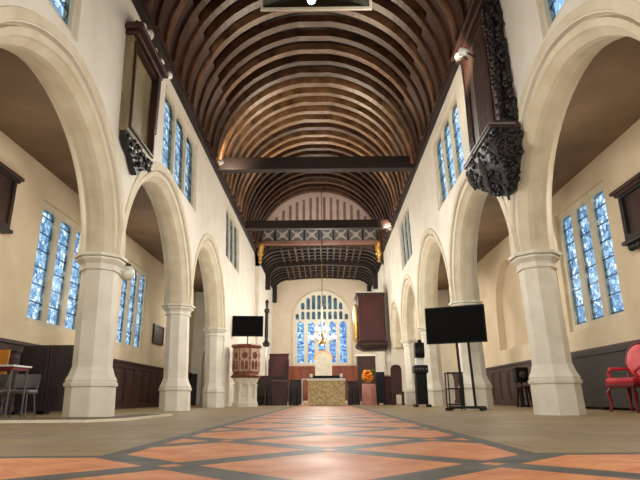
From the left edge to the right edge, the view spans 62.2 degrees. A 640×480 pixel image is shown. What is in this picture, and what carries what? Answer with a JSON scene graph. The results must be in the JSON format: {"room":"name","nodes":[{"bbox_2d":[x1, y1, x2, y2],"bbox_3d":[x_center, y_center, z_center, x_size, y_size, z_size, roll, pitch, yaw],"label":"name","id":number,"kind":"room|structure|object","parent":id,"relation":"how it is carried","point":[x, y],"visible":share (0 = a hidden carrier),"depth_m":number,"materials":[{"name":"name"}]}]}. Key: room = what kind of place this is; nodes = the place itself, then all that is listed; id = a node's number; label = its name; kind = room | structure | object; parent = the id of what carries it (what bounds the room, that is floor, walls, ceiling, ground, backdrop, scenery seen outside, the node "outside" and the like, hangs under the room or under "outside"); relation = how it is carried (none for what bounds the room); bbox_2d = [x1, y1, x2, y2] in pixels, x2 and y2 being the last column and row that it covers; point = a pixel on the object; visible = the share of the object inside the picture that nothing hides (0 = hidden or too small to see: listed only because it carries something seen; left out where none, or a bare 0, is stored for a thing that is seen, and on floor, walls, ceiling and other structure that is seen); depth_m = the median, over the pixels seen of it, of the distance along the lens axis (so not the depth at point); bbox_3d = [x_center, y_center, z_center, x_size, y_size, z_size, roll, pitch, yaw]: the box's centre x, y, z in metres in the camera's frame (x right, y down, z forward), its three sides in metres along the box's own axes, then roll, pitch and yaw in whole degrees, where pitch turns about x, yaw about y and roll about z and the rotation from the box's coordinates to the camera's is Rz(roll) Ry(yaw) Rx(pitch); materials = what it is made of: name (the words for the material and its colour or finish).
{"room":"church","nodes":[
{"label":"church","id":0,"kind":"room"},
{"bbox_2d":[0,131,195,372],"bbox_3d":[-6.786,0.521,11.074,0.250,6.000,33.400,-1,-17,0],"label":"wall","id":1,"kind":"structure","parent":0,"point":[17,249],"depth_m":12.37,"materials":[{"name":"paint"}]},
{"bbox_2d":[0,161,24,233],"bbox_3d":[-6.549,-0.978,10.460,0.260,1.280,1.870,-1,-17,0],"label":"upper cabinet","id":2,"kind":"object","parent":1,"relation":"attached to","point":[9,179],"visible":1,"depth_m":11.04,"materials":[{"name":"brown wood"}]},
{"bbox_2d":[25,201,80,335],"bbox_3d":[-6.780,0.843,13.728,0.120,2.994,2.824,-1,-17,0],"label":"window","id":3,"kind":"structure","parent":1,"relation":"in","point":[56,218],"depth_m":13.59,"materials":[{"name":"stone"}]},
{"bbox_2d":[0,337,192,414],"bbox_3d":[-6.550,3.795,14.218,0.120,1.520,25.300,-1,-17,0],"label":"trim","id":4,"kind":"structure","parent":1,"relation":"attached to","point":[138,384],"depth_m":18.03,"materials":[{"name":"brown wood"}]},
{"bbox_2d":[116,260,147,351],"bbox_3d":[-6.732,2.362,18.821,0.120,2.994,2.694,-1,-17,0],"label":"window","id":5,"kind":"structure","parent":1,"relation":"in","point":[139,272],"depth_m":19.04,"materials":[{"name":"stone"}]},
{"bbox_2d":[152,323,164,345],"bbox_3d":[-6.526,3.835,21.406,0.070,0.750,1.300,-1,-17,0],"label":"wall plaque","id":6,"kind":"object","parent":1,"relation":"attached to","point":[158,331],"visible":1,"depth_m":21.33,"materials":[{"name":"brown wood"}]},
{"bbox_2d":[0,48,203,291],"bbox_3d":[-5.378,-1.954,11.903,3.000,0.440,33.600,-1,-17,0],"label":"ceiling","id":7,"kind":"structure","parent":0,"point":[29,118],"depth_m":11.10,"materials":[{"name":"brown paint"}]},
{"bbox_2d":[0,0,272,406],"bbox_3d":[-3.835,0.478,15.547,0.908,8.600,42.000,-1,-17,0],"label":"wall","id":8,"kind":"structure","parent":0,"point":[81,75],"depth_m":9.62,"materials":[{"name":"paint"}]},
{"bbox_2d":[47,0,77,37],"bbox_3d":[-3.826,-4.395,6.851,0.218,2.124,2.944,-1,-17,0],"label":"window","id":9,"kind":"structure","parent":8,"relation":"in","point":[69,16],"depth_m":7.95,"materials":[{"name":"stone"}]},
{"bbox_2d":[118,20,168,174],"bbox_3d":[-3.502,-2.756,10.507,0.360,3.254,1.700,-1,-17,0],"label":"monument","id":10,"kind":"object","parent":8,"relation":"attached to","point":[144,70],"visible":1,"depth_m":10.38,"materials":[{"name":"brown wood"}]},
{"bbox_2d":[162,88,195,209],"bbox_3d":[-3.759,-2.274,13.966,0.218,2.124,3.294,-1,-17,0],"label":"window","id":11,"kind":"structure","parent":8,"relation":"in","point":[174,116],"depth_m":14.23,"materials":[{"name":"stone"}]},
{"bbox_2d":[226,205,237,272],"bbox_3d":[-3.686,0.040,21.728,0.218,2.124,3.194,-1,-17,0],"label":"window","id":12,"kind":"structure","parent":8,"relation":"in","point":[231,227],"depth_m":22.06,"materials":[{"name":"stone"}]},
{"bbox_2d":[218,156,413,172],"bbox_3d":[-0.139,-2.635,18.527,7.020,0.460,0.340,-1,-17,0],"label":"tie beam","id":13,"kind":"structure","parent":8,"relation":"attached to","point":[339,163],"depth_m":18.37,"materials":[{"name":"brown wood"}]},
{"bbox_2d":[246,219,390,230],"bbox_3d":[-0.079,-0.702,24.837,7.020,0.400,0.340,-1,-17,0],"label":"tie beam","id":14,"kind":"structure","parent":8,"relation":"attached to","point":[369,224],"depth_m":24.68,"materials":[{"name":"brown wood"}]},
{"bbox_2d":[191,292,204,404],"bbox_3d":[-5.309,5.322,27.208,2.400,6.000,0.410,-1,-17,0],"label":"wall","id":15,"kind":"structure","parent":0,"point":[198,347],"depth_m":27.05,"materials":[{"name":"paint"}]},
{"bbox_2d":[190,374,196,404],"bbox_3d":[-5.495,7.427,26.389,2.000,1.500,0.080,-1,-17,0],"label":"trim","id":16,"kind":"structure","parent":15,"relation":"attached to","point":[193,383],"depth_m":26.37,"materials":[{"name":"brown wood"}]},
{"bbox_2d":[141,0,471,249],"bbox_3d":[-0.204,-6.127,13.464,7.340,4.120,34.300,-1,-17,0],"label":"ceiling","id":17,"kind":"structure","parent":0,"point":[254,82],"depth_m":17.34,"materials":[{"name":"brown wood"}]},
{"bbox_2d":[260,0,371,11],"bbox_3d":[-0.090,-6.195,11.280,2.280,3.100,0.408,-1,-17,0],"label":"ceiling light","id":18,"kind":"object","parent":17,"relation":"hanging from","point":[369,7],"visible":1,"depth_m":10.83,"materials":[{"name":"white metal"}]},
{"bbox_2d":[309,292,335,345],"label":"chandelier","id":19,"kind":"object","parent":17,"relation":"hanging from","point":[322,341],"depth_m":24.11,"materials":[{"name":"gold metal"}]},
{"bbox_2d":[255,192,383,265],"bbox_3d":[-0.019,-1.072,29.599,7.379,5.150,0.185,-1,-17,0],"label":"wall","id":20,"kind":"structure","parent":0,"point":[307,206],"depth_m":29.71,"materials":[{"name":"beige paint"}]},
{"bbox_2d":[257,230,381,262],"bbox_3d":[0.057,0.247,28.809,7.000,2.110,0.603,-1,-17,0],"label":"beam","id":21,"kind":"structure","parent":20,"relation":"attached to","point":[273,237],"depth_m":29.00,"materials":[{"name":"brown wood"}]},
{"bbox_2d":[321,172,321,219],"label":"chandelier","id":22,"kind":"object","parent":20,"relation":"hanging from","point":[321,172],"depth_m":26.09,"materials":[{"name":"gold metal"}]},
{"bbox_2d":[0,403,639,479],"bbox_3d":[0.001,4.779,14.489,14.400,0.300,43.500,-1,-17,0],"label":"floor","id":23,"kind":"structure","parent":0,"point":[399,441],"depth_m":3.36,"materials":[{"name":"orange tile"}]},
{"bbox_2d":[0,374,9,416],"bbox_3d":[-5.849,2.738,9.320,0.448,0.742,0.549,-2,-17,6],"label":"chair","id":24,"kind":"object","parent":23,"relation":"on","point":[4,378],"visible":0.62,"depth_m":9.56,"materials":[{"name":"grey plastic"}]},
{"bbox_2d":[0,350,10,389],"bbox_3d":[-6.269,2.682,9.998,0.448,1.242,0.549,-1,-17,0],"label":"chair","id":25,"kind":"object","parent":23,"relation":"on","point":[4,354],"visible":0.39,"depth_m":10.34,"materials":[{"name":"orange wood"}]},
{"bbox_2d":[0,365,31,417],"bbox_3d":[-5.339,2.495,8.698,0.820,0.840,0.560,-1,-17,0],"label":"side table","id":26,"kind":"object","parent":23,"relation":"on","point":[11,368],"visible":0.84,"depth_m":8.62,"materials":[{"name":"white metal"}]},
{"bbox_2d":[0,374,40,416],"bbox_3d":[-5.258,2.732,9.316,0.448,0.742,0.549,2,-17,-7],"label":"chair","id":27,"kind":"object","parent":23,"relation":"on","point":[33,380],"visible":0.88,"depth_m":9.52,"materials":[{"name":"grey plastic"}]},
{"bbox_2d":[11,345,73,414],"bbox_3d":[-5.871,3.003,11.437,1.230,1.440,0.270,-1,-17,0],"label":"folding screen","id":28,"kind":"object","parent":23,"relation":"on","point":[53,362],"visible":0.73,"depth_m":11.45,"materials":[{"name":"brown wood"}]},
{"bbox_2d":[0,414,172,422],"bbox_3d":[-4.410,2.770,8.242,3.500,0.037,2.700,-1,-17,0],"label":"step","id":29,"kind":"structure","parent":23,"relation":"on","point":[136,416],"depth_m":7.35,"materials":[{"name":"beige stone"}]},
{"bbox_2d":[62,251,127,416],"bbox_3d":[-3.842,1.605,9.002,0.879,2.700,0.840,-1,-17,0],"label":"pillar","id":30,"kind":"structure","parent":23,"relation":"on","point":[90,385],"depth_m":8.78,"materials":[{"name":"stone"}]},
{"bbox_2d":[119,263,134,280],"bbox_3d":[-3.628,0.577,9.904,0.290,0.338,0.405,-1,-17,0],"label":"globe lamp","id":31,"kind":"object","parent":30,"relation":"attached to","point":[127,272],"visible":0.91,"depth_m":9.86,"materials":[{"name":"white glass"}]},
{"bbox_2d":[159,303,194,410],"bbox_3d":[-3.796,3.076,13.937,0.879,2.700,0.840,-1,-17,0],"label":"pillar","id":32,"kind":"structure","parent":23,"relation":"on","point":[175,389],"depth_m":13.70,"materials":[{"name":"stone"}]},
{"bbox_2d":[202,328,227,407],"bbox_3d":[-3.750,4.504,18.728,0.879,2.700,0.840,-1,-17,0],"label":"pillar","id":33,"kind":"structure","parent":23,"relation":"on","point":[213,391],"depth_m":18.48,"materials":[{"name":"stone"}]},
{"bbox_2d":[231,344,261,406],"bbox_3d":[-2.686,4.915,19.222,1.081,2.180,1.081,-1,-17,0],"label":"pulpit","id":34,"kind":"object","parent":23,"relation":"on","point":[245,376],"visible":1,"depth_m":18.91,"materials":[{"name":"stone"}]},
{"bbox_2d":[232,316,263,343],"bbox_3d":[-2.801,4.614,20.325,1.192,3.390,0.500,-1,-17,0],"label":"display screen","id":35,"kind":"object","parent":23,"relation":"on","point":[242,326],"visible":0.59,"depth_m":20.59,"materials":[{"name":"grey plastic"}]},
{"bbox_2d":[256,376,287,404],"bbox_3d":[-2.148,6.612,23.313,1.410,1.260,0.620,-1,-17,0],"label":"stall","id":36,"kind":"object","parent":23,"relation":"on","point":[264,388],"visible":0.41,"depth_m":23.51,"materials":[{"name":"brown wood"}]},
{"bbox_2d":[271,380,286,405],"bbox_3d":[-1.730,6.476,22.505,0.660,1.053,0.400,-1,-17,0],"label":"desk","id":37,"kind":"object","parent":23,"relation":"on","point":[279,387],"visible":0.97,"depth_m":22.37,"materials":[{"name":"brown wood"}]},
{"bbox_2d":[288,380,301,404],"bbox_3d":[-1.049,6.660,23.184,0.610,1.080,0.620,-1,-17,0],"label":"stall","id":38,"kind":"object","parent":23,"relation":"on","point":[295,386],"visible":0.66,"depth_m":23.28,"materials":[{"name":"brown wood"}]},
{"bbox_2d":[302,379,306,404],"bbox_3d":[-0.627,6.398,22.308,0.490,1.075,0.240,-1,-17,0],"label":"altar rail","id":39,"kind":"object","parent":23,"relation":"on","point":[302,379],"visible":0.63,"depth_m":22.31,"materials":[{"name":"white metal"}]},
{"bbox_2d":[307,378,345,405],"bbox_3d":[0.263,6.234,21.733,1.560,1.049,0.920,-1,-17,0],"label":"altar","id":40,"kind":"object","parent":23,"relation":"on","point":[321,391],"visible":0.97,"depth_m":21.38,"materials":[{"name":"beige stone"}]},
{"bbox_2d":[309,375,339,378],"bbox_3d":[0.260,5.708,22.036,1.400,0.130,0.260,-1,-17,0],"label":"cushion","id":41,"kind":"object","parent":40,"relation":"on","point":[335,376],"visible":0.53,"depth_m":21.91,"materials":[{"name":"black fabric"}]},
{"bbox_2d":[287,401,382,404],"bbox_3d":[0.138,8.963,29.259,6.700,0.120,10.800,-1,-17,0],"label":"step","id":42,"kind":"structure","parent":23,"relation":"on","point":[304,402],"depth_m":24.09,"materials":[{"name":"stone"}]},
{"bbox_2d":[262,299,269,375],"bbox_3d":[-2.692,5.464,26.468,0.400,5.030,0.400,-1,-17,0],"label":"staff","id":43,"kind":"object","parent":42,"relation":"on","point":[265,343],"visible":0.8,"depth_m":26.63,"materials":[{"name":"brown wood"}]},
{"bbox_2d":[268,354,288,401],"bbox_3d":[-1.994,6.588,25.406,0.990,2.260,0.620,-1,-17,0],"label":"doorway","id":44,"kind":"object","parent":42,"relation":"on","point":[278,365],"visible":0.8,"depth_m":25.73,"materials":[{"name":"brown wood"}]},
{"bbox_2d":[314,350,332,375],"bbox_3d":[0.172,6.543,25.581,0.940,2.417,0.690,-1,-17,0],"label":"chair","id":45,"kind":"object","parent":42,"relation":"on","point":[323,359],"visible":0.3,"depth_m":25.95,"materials":[{"name":"fabric"}]},
{"bbox_2d":[355,354,376,400],"bbox_3d":[2.355,6.998,26.954,1.060,2.300,1.060,-1,-17,0],"label":"doorway","id":46,"kind":"object","parent":42,"relation":"on","point":[364,361],"visible":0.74,"depth_m":26.69,"materials":[{"name":"wood"}]},
{"bbox_2d":[347,381,359,404],"bbox_3d":[1.461,6.670,23.157,0.530,1.010,0.620,-1,-17,0],"label":"stall","id":47,"kind":"object","parent":23,"relation":"on","point":[353,390],"visible":1,"depth_m":23.26,"materials":[{"name":"brown wood"}]},
{"bbox_2d":[362,383,376,404],"bbox_3d":[1.980,6.216,21.399,0.609,0.870,0.609,10,-20,-32],"label":"stand","id":48,"kind":"object","parent":23,"relation":"on","point":[368,389],"visible":0.93,"depth_m":21.18,"materials":[{"name":"pink stone"}]},
{"bbox_2d":[361,368,375,382],"bbox_3d":[1.986,5.529,21.608,0.605,0.565,0.520,-1,-17,0],"label":"flower arrangement","id":49,"kind":"object","parent":48,"relation":"on","point":[369,377],"visible":1,"depth_m":21.47,"materials":[{"name":"orange plant"}]},
{"bbox_2d":[376,372,385,404],"bbox_3d":[2.503,6.114,21.842,0.360,1.310,0.400,-1,-17,0],"label":"panel","id":50,"kind":"object","parent":23,"relation":"on","point":[380,376],"visible":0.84,"depth_m":21.82,"materials":[{"name":"black wood"}]},
{"bbox_2d":[385,375,396,404],"bbox_3d":[2.938,6.333,22.399,0.560,1.203,0.400,-1,-17,0],"label":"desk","id":51,"kind":"object","parent":23,"relation":"on","point":[387,377],"visible":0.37,"depth_m":22.24,"materials":[{"name":"brown wood"}]},
{"bbox_2d":[390,365,404,404],"bbox_3d":[3.032,5.682,20.823,0.480,1.550,0.470,-1,-17,0],"label":"chair","id":52,"kind":"object","parent":23,"relation":"on","point":[395,370],"visible":0.97,"depth_m":20.99,"materials":[{"name":"brown wood"}]},
{"bbox_2d":[400,339,423,404],"bbox_3d":[3.989,5.692,22.893,0.879,2.700,0.840,-1,-17,0],"label":"pillar","id":53,"kind":"structure","parent":23,"relation":"on","point":[407,343],"depth_m":22.72,"materials":[{"name":"stone"}]},
{"bbox_2d":[412,339,431,406],"bbox_3d":[3.192,4.222,16.869,0.500,2.086,0.480,-1,-17,0],"label":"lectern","id":54,"kind":"object","parent":23,"relation":"on","point":[420,371],"visible":0.98,"depth_m":16.67,"materials":[{"name":"black plastic"}]},
{"bbox_2d":[417,326,446,405],"bbox_3d":[3.949,4.435,18.676,0.879,2.700,0.840,-1,-17,0],"label":"pillar","id":55,"kind":"structure","parent":23,"relation":"on","point":[435,384],"depth_m":18.37,"materials":[{"name":"stone"}]},
{"bbox_2d":[444,372,465,409],"bbox_3d":[3.197,3.583,12.572,0.380,0.855,0.340,-1,-17,0],"label":"equipment rack","id":56,"kind":"object","parent":23,"relation":"on","point":[447,373],"visible":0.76,"depth_m":12.53,"materials":[{"name":"black metal"}]},
{"bbox_2d":[444,372,462,373],"bbox_3d":[3.195,3.188,12.690,0.380,0.030,0.340,-1,-17,0],"label":"shelf","id":57,"kind":"object","parent":56,"relation":"attached to","point":[446,372],"depth_m":12.53,"materials":[{"name":"plastic"}]},
{"bbox_2d":[424,304,487,410],"bbox_3d":[3.094,2.630,11.918,1.360,2.290,0.600,-8,-18,24],"label":"display screen","id":58,"kind":"object","parent":23,"relation":"on","point":[464,323],"visible":1,"depth_m":12.02,"materials":[{"name":"black plastic"}]},
{"bbox_2d":[448,300,493,408],"bbox_3d":[3.903,2.964,13.741,0.879,2.700,0.840,-1,-17,0],"label":"pillar","id":59,"kind":"structure","parent":23,"relation":"on","point":[483,388],"depth_m":13.37,"materials":[{"name":"stone"}]},
{"bbox_2d":[512,367,530,406],"bbox_3d":[6.057,4.407,15.900,0.400,1.140,0.400,-1,-17,0],"label":"speaker","id":60,"kind":"object","parent":23,"relation":"on","point":[520,374],"visible":0.88,"depth_m":15.85},
{"bbox_2d":[513,385,532,406],"bbox_3d":[5.822,4.455,15.105,0.540,0.604,0.540,-1,-17,0],"label":"round stool","id":61,"kind":"object","parent":23,"relation":"on","point":[526,387],"visible":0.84,"depth_m":15.02,"materials":[{"name":"brown wood"}]},
{"bbox_2d":[508,249,586,415],"bbox_3d":[3.859,1.573,9.074,0.879,2.700,0.840,-1,-17,0],"label":"pillar","id":62,"kind":"structure","parent":23,"relation":"on","point":[555,383],"depth_m":8.84,"materials":[{"name":"stone"}]},
{"bbox_2d":[571,343,639,410],"bbox_3d":[6.328,3.099,11.800,0.280,1.300,3.300,-1,-17,0],"label":"folding screen","id":63,"kind":"object","parent":23,"relation":"on","point":[592,367],"visible":0.53,"depth_m":11.88,"materials":[{"name":"brown wood"}]},
{"bbox_2d":[606,342,639,412],"bbox_3d":[5.929,2.597,10.094,0.744,1.325,0.690,6,-18,-21],"label":"armchair","id":64,"kind":"object","parent":23,"relation":"on","point":[632,357],"visible":0.96,"depth_m":10.18,"materials":[{"name":"red fabric"}]},
{"bbox_2d":[260,245,382,302],"bbox_3d":[0.101,2.245,32.712,6.700,1.970,8.020,-1,-17,0],"label":"ceiling","id":65,"kind":"structure","parent":0,"point":[279,264],"depth_m":31.82,"materials":[{"name":"brown wood"}]},
{"bbox_2d":[321,230,321,261],"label":"chandelier","id":66,"kind":"object","parent":65,"relation":"hanging from","point":[321,230],"depth_m":25.36,"materials":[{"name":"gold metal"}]},
{"bbox_2d":[272,278,372,365],"bbox_3d":[0.159,6.386,35.803,7.900,8.800,0.370,-1,-17,0],"label":"wall","id":67,"kind":"structure","parent":0,"point":[290,294],"depth_m":36.32,"materials":[{"name":"paint"}]},
{"bbox_2d":[293,291,350,364],"bbox_3d":[0.127,5.947,36.002,3.856,4.958,0.160,-1,-17,0],"label":"window","id":68,"kind":"structure","parent":67,"relation":"in","point":[309,309],"depth_m":36.02,"materials":[{"name":"stone"}]},
{"bbox_2d":[289,366,356,400],"bbox_3d":[0.179,9.432,34.681,6.700,2.320,0.140,-1,-17,0],"label":"panelling","id":69,"kind":"structure","parent":67,"relation":"attached to","point":[349,373],"depth_m":34.86,"materials":[{"name":"red wood"}]},
{"bbox_2d":[371,254,391,374],"bbox_3d":[3.772,5.267,31.787,0.600,8.600,8.000,-1,-17,0],"label":"wall","id":70,"kind":"structure","parent":0,"point":[383,359],"depth_m":28.49,"materials":[{"name":"paint"}]},
{"bbox_2d":[353,291,387,351],"bbox_3d":[2.607,4.350,28.002,1.658,2.950,1.840,-1,-17,0],"label":"organ case","id":71,"kind":"object","parent":70,"relation":"attached to","point":[368,310],"visible":1,"depth_m":27.27,"materials":[{"name":"brown wood"}]},
{"bbox_2d":[405,290,454,402],"bbox_3d":[5.491,5.226,27.140,2.400,6.000,0.300,-1,-17,0],"label":"wall","id":72,"kind":"structure","parent":0,"point":[445,349],"depth_m":26.75,"materials":[{"name":"paint"}]},
{"bbox_2d":[382,0,639,403],"bbox_3d":[3.744,-0.479,11.586,1.060,8.070,34.000,-1,-17,0],"label":"wall","id":73,"kind":"structure","parent":0,"point":[546,70],"depth_m":9.35,"materials":[{"name":"paint"}]},
{"bbox_2d":[400,205,412,268],"bbox_3d":[3.562,-0.097,21.440,0.218,2.124,2.694,-1,-17,0],"label":"window","id":74,"kind":"structure","parent":73,"relation":"in","point":[406,244],"depth_m":21.79,"materials":[{"name":"stone"}]},
{"bbox_2d":[433,94,463,208],"bbox_3d":[3.493,-2.268,14.157,0.218,2.124,2.994,-1,-17,0],"label":"window","id":75,"kind":"structure","parent":73,"relation":"in","point":[449,120],"depth_m":14.41,"materials":[{"name":"stone"}]},
{"bbox_2d":[451,0,523,199],"bbox_3d":[3.149,-2.569,10.177,0.609,4.042,2.105,-1,-17,0],"label":"monument","id":76,"kind":"object","parent":73,"relation":"attached to","point":[492,165],"visible":1,"depth_m":9.59,"materials":[{"name":"brown wood"}]},
{"bbox_2d":[454,53,467,60],"bbox_3d":[2.693,-3.506,10.138,0.175,0.244,0.224,6,-18,-21],"label":"spotlight","id":77,"kind":"object","parent":76,"relation":"attached to","point":[457,57],"visible":0.64,"depth_m":10.11,"materials":[{"name":"white metal"}]},
{"bbox_2d":[458,47,474,57],"bbox_3d":[2.663,-3.426,9.688,0.263,0.257,0.169,-16,-22,41],"label":"spotlight","id":78,"kind":"object","parent":76,"relation":"attached to","point":[462,51],"visible":1,"depth_m":9.65,"materials":[{"name":"white metal"}]},
{"bbox_2d":[464,120,520,169],"bbox_3d":[3.136,-1.725,9.793,0.533,0.160,1.760,-1,-17,0],"label":"shelf","id":79,"kind":"object","parent":76,"relation":"attached to","point":[496,125],"depth_m":9.01,"materials":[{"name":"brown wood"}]},
{"bbox_2d":[539,0,566,34],"bbox_3d":[3.424,-4.446,6.850,0.218,2.124,2.944,-1,-17,0],"label":"window","id":80,"kind":"structure","parent":73,"relation":"in","point":[549,16],"depth_m":7.95,"materials":[{"name":"stone"}]},
{"bbox_2d":[438,36,639,289],"bbox_3d":[5.222,-2.050,11.832,3.000,0.440,33.600,-1,-17,0],"label":"ceiling","id":81,"kind":"structure","parent":0,"point":[604,103],"depth_m":10.62,"materials":[{"name":"brown paint"}]},
{"bbox_2d":[447,119,639,371],"bbox_3d":[6.728,0.400,10.983,0.380,6.000,33.400,-1,-17,0],"label":"wall","id":82,"kind":"structure","parent":0,"point":[498,280],"depth_m":13.68,"materials":[{"name":"paint"}]},
{"bbox_2d":[452,339,639,410],"bbox_3d":[6.529,3.744,14.110,0.120,1.380,25.300,-1,-17,0],"label":"trim","id":83,"kind":"structure","parent":82,"relation":"attached to","point":[500,377],"depth_m":18.58,"materials":[{"name":"brown wood"}]},
{"bbox_2d":[557,182,625,330],"bbox_3d":[6.694,0.510,13.100,0.120,3.194,2.674,-1,-17,0],"label":"window","id":84,"kind":"structure","parent":82,"relation":"in","point":[609,315],"depth_m":13.14,"materials":[{"name":"stone"}]},
{"bbox_2d":[609,172,639,250],"bbox_3d":[6.375,-0.600,10.424,0.300,1.338,1.750,-1,-17,0],"label":"monument","id":85,"kind":"object","parent":82,"relation":"attached to","point":[627,194],"visible":1,"depth_m":10.84,"materials":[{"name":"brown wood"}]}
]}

